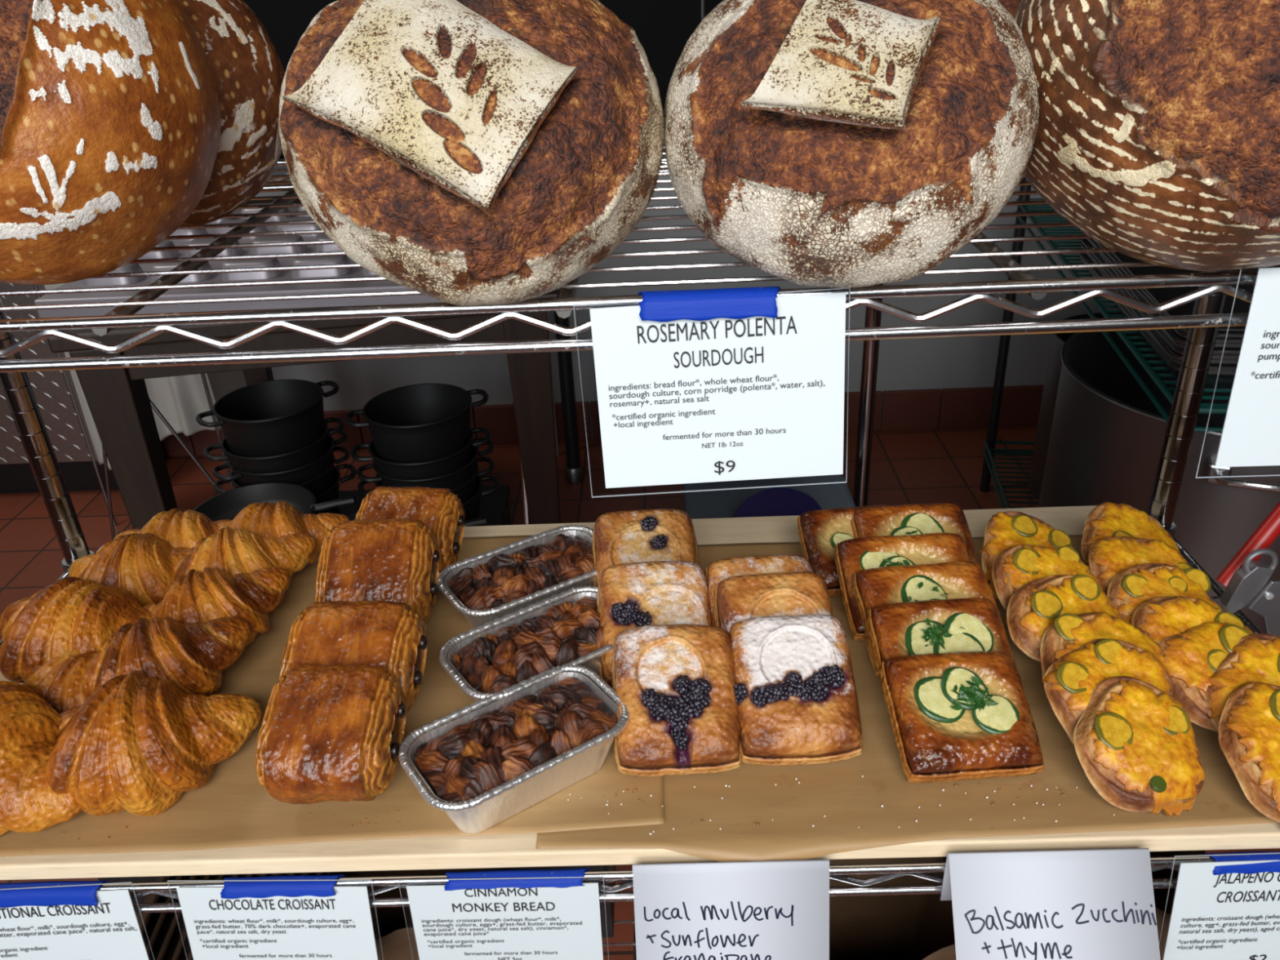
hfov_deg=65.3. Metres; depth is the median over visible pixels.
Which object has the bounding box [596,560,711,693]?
pastry
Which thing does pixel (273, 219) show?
cup
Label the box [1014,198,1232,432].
wire shelf
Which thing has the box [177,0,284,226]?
loaf
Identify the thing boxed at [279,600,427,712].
croissant
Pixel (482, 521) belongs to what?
skillet
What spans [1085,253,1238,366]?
sheet pan
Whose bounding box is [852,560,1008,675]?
pastry
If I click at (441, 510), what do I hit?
croissant
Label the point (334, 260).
cup
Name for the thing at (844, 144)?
loaf
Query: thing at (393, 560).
croissant
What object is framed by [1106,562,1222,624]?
pastry
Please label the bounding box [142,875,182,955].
paper bag
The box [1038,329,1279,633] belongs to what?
trash can
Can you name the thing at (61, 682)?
croissant
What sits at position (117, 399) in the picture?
wooden table
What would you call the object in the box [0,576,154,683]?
croissant
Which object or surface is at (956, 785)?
crumbs
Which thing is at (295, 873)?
paper bag
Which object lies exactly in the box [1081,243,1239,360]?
sheet pan
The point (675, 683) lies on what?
pastry
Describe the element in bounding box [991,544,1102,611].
pastry
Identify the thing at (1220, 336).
sheet pan
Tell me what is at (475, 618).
pan
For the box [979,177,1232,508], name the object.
wire rack
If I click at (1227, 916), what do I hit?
price card
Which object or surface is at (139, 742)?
croissant
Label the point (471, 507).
pot
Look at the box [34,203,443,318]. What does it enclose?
muffin tin
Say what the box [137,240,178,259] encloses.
cup
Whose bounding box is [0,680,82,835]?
croissant
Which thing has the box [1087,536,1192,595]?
pastry
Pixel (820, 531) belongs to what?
pastry
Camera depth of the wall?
3.17 m
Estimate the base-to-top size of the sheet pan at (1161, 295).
0.024 m
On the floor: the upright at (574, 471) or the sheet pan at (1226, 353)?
the upright at (574, 471)
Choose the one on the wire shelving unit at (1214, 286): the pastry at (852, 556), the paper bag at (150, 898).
the paper bag at (150, 898)
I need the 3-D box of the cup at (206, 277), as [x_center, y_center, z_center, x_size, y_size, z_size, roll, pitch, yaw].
[-0.820,-0.376,1.784,0.102,0.028,0.066,-2,28,1]
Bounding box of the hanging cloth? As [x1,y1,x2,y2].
[44,283,222,469]
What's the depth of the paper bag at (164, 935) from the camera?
0.92 m
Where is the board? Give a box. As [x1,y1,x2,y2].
[0,505,1279,879]
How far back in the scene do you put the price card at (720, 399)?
0.53 m
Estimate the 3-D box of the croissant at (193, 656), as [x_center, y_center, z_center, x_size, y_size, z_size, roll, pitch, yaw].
[-0.407,0.156,0.834,0.154,0.076,0.086,-11,29,-15]
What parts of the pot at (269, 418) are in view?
loop handle, loop handle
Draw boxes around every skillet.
[193,482,355,521]
[346,511,487,526]
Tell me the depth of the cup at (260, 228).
2.02 m
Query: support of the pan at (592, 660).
on the sheet at (233, 809)
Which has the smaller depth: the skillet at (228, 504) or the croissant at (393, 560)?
the croissant at (393, 560)
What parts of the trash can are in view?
handle plate, handle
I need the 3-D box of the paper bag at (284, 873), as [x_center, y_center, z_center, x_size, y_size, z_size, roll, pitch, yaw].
[-0.399,0.491,0.970,0.159,0.233,0.190,-4,28,-2]
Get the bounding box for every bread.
[414,677,616,801]
[448,533,595,610]
[453,596,603,693]
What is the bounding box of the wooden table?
[47,198,560,529]
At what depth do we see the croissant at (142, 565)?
0.95 m
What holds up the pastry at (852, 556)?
on the pastry at (877, 586)
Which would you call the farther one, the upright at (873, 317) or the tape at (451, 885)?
the upright at (873, 317)
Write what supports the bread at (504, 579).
in the pan at (475, 618)
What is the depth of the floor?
3.01 m
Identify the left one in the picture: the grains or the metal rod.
the metal rod
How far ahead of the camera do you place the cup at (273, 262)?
1.76 m
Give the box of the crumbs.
[27,782,1072,841]
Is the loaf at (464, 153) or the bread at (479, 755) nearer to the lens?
the loaf at (464, 153)
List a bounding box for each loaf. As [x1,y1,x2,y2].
[0,0,221,284]
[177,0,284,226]
[278,0,664,306]
[663,0,1039,288]
[997,0,1025,179]
[1013,0,1279,271]
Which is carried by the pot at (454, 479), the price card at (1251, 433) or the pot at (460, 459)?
the pot at (460, 459)
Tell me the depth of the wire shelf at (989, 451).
2.73 m
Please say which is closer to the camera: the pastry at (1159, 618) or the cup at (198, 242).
the pastry at (1159, 618)
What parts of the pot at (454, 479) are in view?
loop handle, loop handle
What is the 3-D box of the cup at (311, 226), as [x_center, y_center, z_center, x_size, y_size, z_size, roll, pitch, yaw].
[-0.692,-0.519,2.042,0.102,0.028,0.066,-2,28,1]
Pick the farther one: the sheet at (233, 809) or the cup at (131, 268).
the cup at (131, 268)
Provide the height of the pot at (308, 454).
0.100 m
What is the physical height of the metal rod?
0.541 m
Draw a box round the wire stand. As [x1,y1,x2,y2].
[33,284,234,540]
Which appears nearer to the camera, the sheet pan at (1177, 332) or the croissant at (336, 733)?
the croissant at (336, 733)
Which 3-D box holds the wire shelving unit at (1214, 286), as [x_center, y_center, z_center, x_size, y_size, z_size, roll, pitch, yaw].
[-0.036,0.105,0.880,1.227,1.856,0.464,-2,28,1]
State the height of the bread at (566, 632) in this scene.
0.052 m
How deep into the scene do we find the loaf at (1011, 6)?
0.61 m
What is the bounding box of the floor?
[0,426,1279,959]
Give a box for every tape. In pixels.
[0,880,109,907]
[220,874,345,898]
[444,867,589,890]
[637,286,781,321]
[1204,851,1279,875]
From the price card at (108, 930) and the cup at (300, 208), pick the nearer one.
the price card at (108, 930)
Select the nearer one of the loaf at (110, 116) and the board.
the loaf at (110, 116)
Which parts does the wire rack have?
post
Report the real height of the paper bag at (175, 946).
0.233 m
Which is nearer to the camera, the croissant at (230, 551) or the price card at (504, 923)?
the price card at (504, 923)
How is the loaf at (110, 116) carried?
on the wire shelving unit at (1214, 286)
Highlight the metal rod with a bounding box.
[520,454,529,524]
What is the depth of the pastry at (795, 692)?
0.76 m
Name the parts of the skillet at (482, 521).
handle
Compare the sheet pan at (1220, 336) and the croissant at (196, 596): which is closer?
the croissant at (196, 596)
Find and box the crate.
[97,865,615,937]
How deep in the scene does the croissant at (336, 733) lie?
0.72 m
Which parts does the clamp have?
lever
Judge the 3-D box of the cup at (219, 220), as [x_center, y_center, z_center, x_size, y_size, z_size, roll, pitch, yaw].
[-0.943,-0.579,2.179,0.102,0.028,0.066,-2,28,1]
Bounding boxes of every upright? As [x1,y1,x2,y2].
[553,288,583,483]
[853,283,884,506]
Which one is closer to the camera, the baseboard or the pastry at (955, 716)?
the pastry at (955, 716)
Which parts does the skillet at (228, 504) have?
handle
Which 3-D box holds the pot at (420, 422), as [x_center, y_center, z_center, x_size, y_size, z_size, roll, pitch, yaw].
[-0.529,-0.116,2.424,0.295,0.150,0.258,7,29,17]
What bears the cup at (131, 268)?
on the muffin tin
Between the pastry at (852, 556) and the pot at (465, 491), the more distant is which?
the pot at (465, 491)
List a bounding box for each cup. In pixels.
[80,263,145,285]
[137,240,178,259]
[151,262,213,282]
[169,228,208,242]
[184,237,243,257]
[205,212,234,224]
[214,218,268,239]
[221,257,282,279]
[240,203,291,222]
[250,234,307,254]
[275,216,324,236]
[291,255,352,277]
[297,206,310,217]
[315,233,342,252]
[362,267,375,275]
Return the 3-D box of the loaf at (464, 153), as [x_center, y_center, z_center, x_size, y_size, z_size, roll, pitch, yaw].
[-0.085,-0.181,0.512,0.194,0.161,0.191,-2,28,1]
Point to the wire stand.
(107, 495)
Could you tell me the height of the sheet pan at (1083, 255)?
0.024 m
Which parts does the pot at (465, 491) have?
loop handle, pot, loop handle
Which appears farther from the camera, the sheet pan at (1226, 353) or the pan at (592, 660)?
the sheet pan at (1226, 353)
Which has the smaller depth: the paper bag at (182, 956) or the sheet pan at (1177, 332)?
the paper bag at (182, 956)
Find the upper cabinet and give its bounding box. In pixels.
[242,0,723,159]
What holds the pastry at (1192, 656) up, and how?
on the pastry at (1255, 657)
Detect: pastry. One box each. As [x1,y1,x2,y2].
[592,508,699,586]
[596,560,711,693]
[611,623,742,776]
[704,554,813,626]
[713,571,833,631]
[728,614,862,765]
[796,504,890,596]
[834,532,969,640]
[850,502,979,564]
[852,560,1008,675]
[866,597,1023,716]
[880,651,1044,782]
[977,511,1073,599]
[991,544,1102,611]
[1006,573,1123,662]
[1040,611,1164,684]
[1041,638,1173,744]
[1073,675,1204,817]
[1080,502,1179,570]
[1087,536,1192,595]
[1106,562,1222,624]
[1131,595,1253,643]
[1157,621,1254,731]
[1204,633,1279,731]
[1218,681,1279,822]
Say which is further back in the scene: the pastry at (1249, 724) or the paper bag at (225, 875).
the paper bag at (225, 875)
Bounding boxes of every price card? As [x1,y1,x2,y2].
[0,881,154,959]
[167,879,383,959]
[397,875,608,959]
[573,288,850,497]
[1159,852,1279,959]
[1195,267,1279,478]
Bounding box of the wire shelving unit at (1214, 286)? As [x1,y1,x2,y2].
[0,147,1261,959]
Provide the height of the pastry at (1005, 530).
0.060 m
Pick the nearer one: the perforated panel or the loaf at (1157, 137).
the loaf at (1157, 137)
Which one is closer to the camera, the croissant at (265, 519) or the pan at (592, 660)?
the pan at (592, 660)
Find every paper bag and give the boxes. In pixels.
[136,875,168,935]
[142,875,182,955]
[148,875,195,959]
[162,875,209,959]
[177,874,224,959]
[192,874,238,959]
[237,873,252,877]
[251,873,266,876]
[282,872,294,875]
[294,872,308,875]
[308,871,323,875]
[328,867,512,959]
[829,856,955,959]
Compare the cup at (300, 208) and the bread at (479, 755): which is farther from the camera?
the cup at (300, 208)
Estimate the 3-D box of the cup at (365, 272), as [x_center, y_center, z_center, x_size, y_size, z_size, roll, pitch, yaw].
[-0.442,-0.389,1.775,0.102,0.028,0.066,-2,28,1]
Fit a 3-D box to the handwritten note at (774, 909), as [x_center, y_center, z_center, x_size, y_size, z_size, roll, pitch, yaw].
[0.065,0.316,0.710,0.138,0.097,0.030,-2,28,1]
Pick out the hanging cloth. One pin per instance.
(180, 399)
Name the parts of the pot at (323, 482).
loop handle, pot, loop handle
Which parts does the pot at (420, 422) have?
loop handle, loop handle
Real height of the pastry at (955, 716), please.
0.059 m
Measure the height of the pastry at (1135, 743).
0.063 m
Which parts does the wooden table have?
leg, leg, leg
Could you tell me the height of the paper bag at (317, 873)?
0.233 m
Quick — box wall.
[207,150,1120,442]
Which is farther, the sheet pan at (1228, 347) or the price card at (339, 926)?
the sheet pan at (1228, 347)
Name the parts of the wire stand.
leg, wire leg, wire leg, leg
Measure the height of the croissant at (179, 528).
0.068 m
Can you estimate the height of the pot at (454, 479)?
0.100 m
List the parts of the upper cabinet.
door, door, handle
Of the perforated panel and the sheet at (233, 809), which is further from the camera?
the perforated panel
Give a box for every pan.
[398,664,630,834]
[435,524,596,631]
[438,585,613,707]
[1079,253,1236,371]
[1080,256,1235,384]
[1081,238,1240,355]
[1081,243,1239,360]
[1083,232,1242,350]
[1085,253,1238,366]
[1086,238,1241,350]
[1093,239,1244,339]
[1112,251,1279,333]
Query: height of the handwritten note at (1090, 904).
0.081 m
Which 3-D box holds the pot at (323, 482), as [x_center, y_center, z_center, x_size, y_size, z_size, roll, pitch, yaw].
[-0.905,0.010,2.562,0.295,0.100,0.258,0,28,5]
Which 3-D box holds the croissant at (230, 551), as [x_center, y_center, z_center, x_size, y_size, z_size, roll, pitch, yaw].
[-0.398,0.087,0.975,0.154,0.077,0.086,-9,28,-11]
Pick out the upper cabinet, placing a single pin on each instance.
(663, 28)
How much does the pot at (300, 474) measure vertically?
0.100 m
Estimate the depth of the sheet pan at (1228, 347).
1.47 m
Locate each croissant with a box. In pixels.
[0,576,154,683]
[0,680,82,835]
[22,649,97,713]
[44,670,262,816]
[68,532,193,607]
[84,616,250,694]
[113,508,219,548]
[143,566,289,646]
[173,526,315,590]
[216,500,349,564]
[254,663,406,804]
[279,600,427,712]
[315,518,439,622]
[355,486,465,573]
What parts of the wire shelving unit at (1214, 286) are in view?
post, shelf, shelf, post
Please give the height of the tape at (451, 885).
0.008 m
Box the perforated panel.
[0,282,118,493]
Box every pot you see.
[195,379,338,457]
[203,417,344,472]
[212,427,346,486]
[213,445,350,496]
[235,463,356,514]
[344,383,488,462]
[351,426,491,479]
[355,437,493,489]
[357,456,494,503]
[360,474,499,520]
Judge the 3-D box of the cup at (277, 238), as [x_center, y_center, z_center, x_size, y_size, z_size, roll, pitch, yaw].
[-0.693,-0.449,1.911,0.102,0.028,0.066,-2,28,1]
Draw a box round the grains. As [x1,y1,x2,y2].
[567,775,1115,835]
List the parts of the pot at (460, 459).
loop handle, loop handle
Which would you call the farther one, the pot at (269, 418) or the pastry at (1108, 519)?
the pot at (269, 418)
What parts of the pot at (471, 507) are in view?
pot, loop handle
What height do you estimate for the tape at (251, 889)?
0.009 m
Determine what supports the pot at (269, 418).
on the pot at (308, 454)
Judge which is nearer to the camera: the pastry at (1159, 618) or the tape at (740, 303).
the tape at (740, 303)
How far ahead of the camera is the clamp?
0.89 m
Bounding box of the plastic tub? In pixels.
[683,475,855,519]
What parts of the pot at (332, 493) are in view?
loop handle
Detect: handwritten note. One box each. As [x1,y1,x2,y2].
[632,859,829,959]
[940,848,1160,959]
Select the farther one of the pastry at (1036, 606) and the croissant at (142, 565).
the croissant at (142, 565)
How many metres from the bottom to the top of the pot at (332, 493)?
0.100 m
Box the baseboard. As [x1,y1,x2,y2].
[160,385,1044,456]
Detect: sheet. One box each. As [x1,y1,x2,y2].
[0,534,664,857]
[535,534,1279,862]
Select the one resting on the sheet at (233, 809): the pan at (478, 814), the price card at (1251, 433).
the pan at (478, 814)
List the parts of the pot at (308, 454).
loop handle, loop handle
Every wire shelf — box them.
[982,440,1039,508]
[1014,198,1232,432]
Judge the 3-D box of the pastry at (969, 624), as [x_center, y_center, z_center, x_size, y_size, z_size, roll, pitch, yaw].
[0.250,0.143,0.821,0.112,0.062,0.097,-3,28,-1]
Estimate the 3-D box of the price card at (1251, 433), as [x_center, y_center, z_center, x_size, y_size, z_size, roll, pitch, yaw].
[0.377,-0.057,0.521,0.153,0.120,0.010,-2,28,1]
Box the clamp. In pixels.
[1215,501,1279,636]
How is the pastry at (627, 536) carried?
on the sheet at (837, 791)
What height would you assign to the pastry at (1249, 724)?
0.066 m
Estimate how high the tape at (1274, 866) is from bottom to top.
0.009 m
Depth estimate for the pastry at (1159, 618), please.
0.82 m
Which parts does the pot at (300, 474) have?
loop handle, loop handle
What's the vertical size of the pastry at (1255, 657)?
0.056 m
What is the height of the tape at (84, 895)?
0.012 m
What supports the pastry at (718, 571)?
on the pastry at (738, 598)

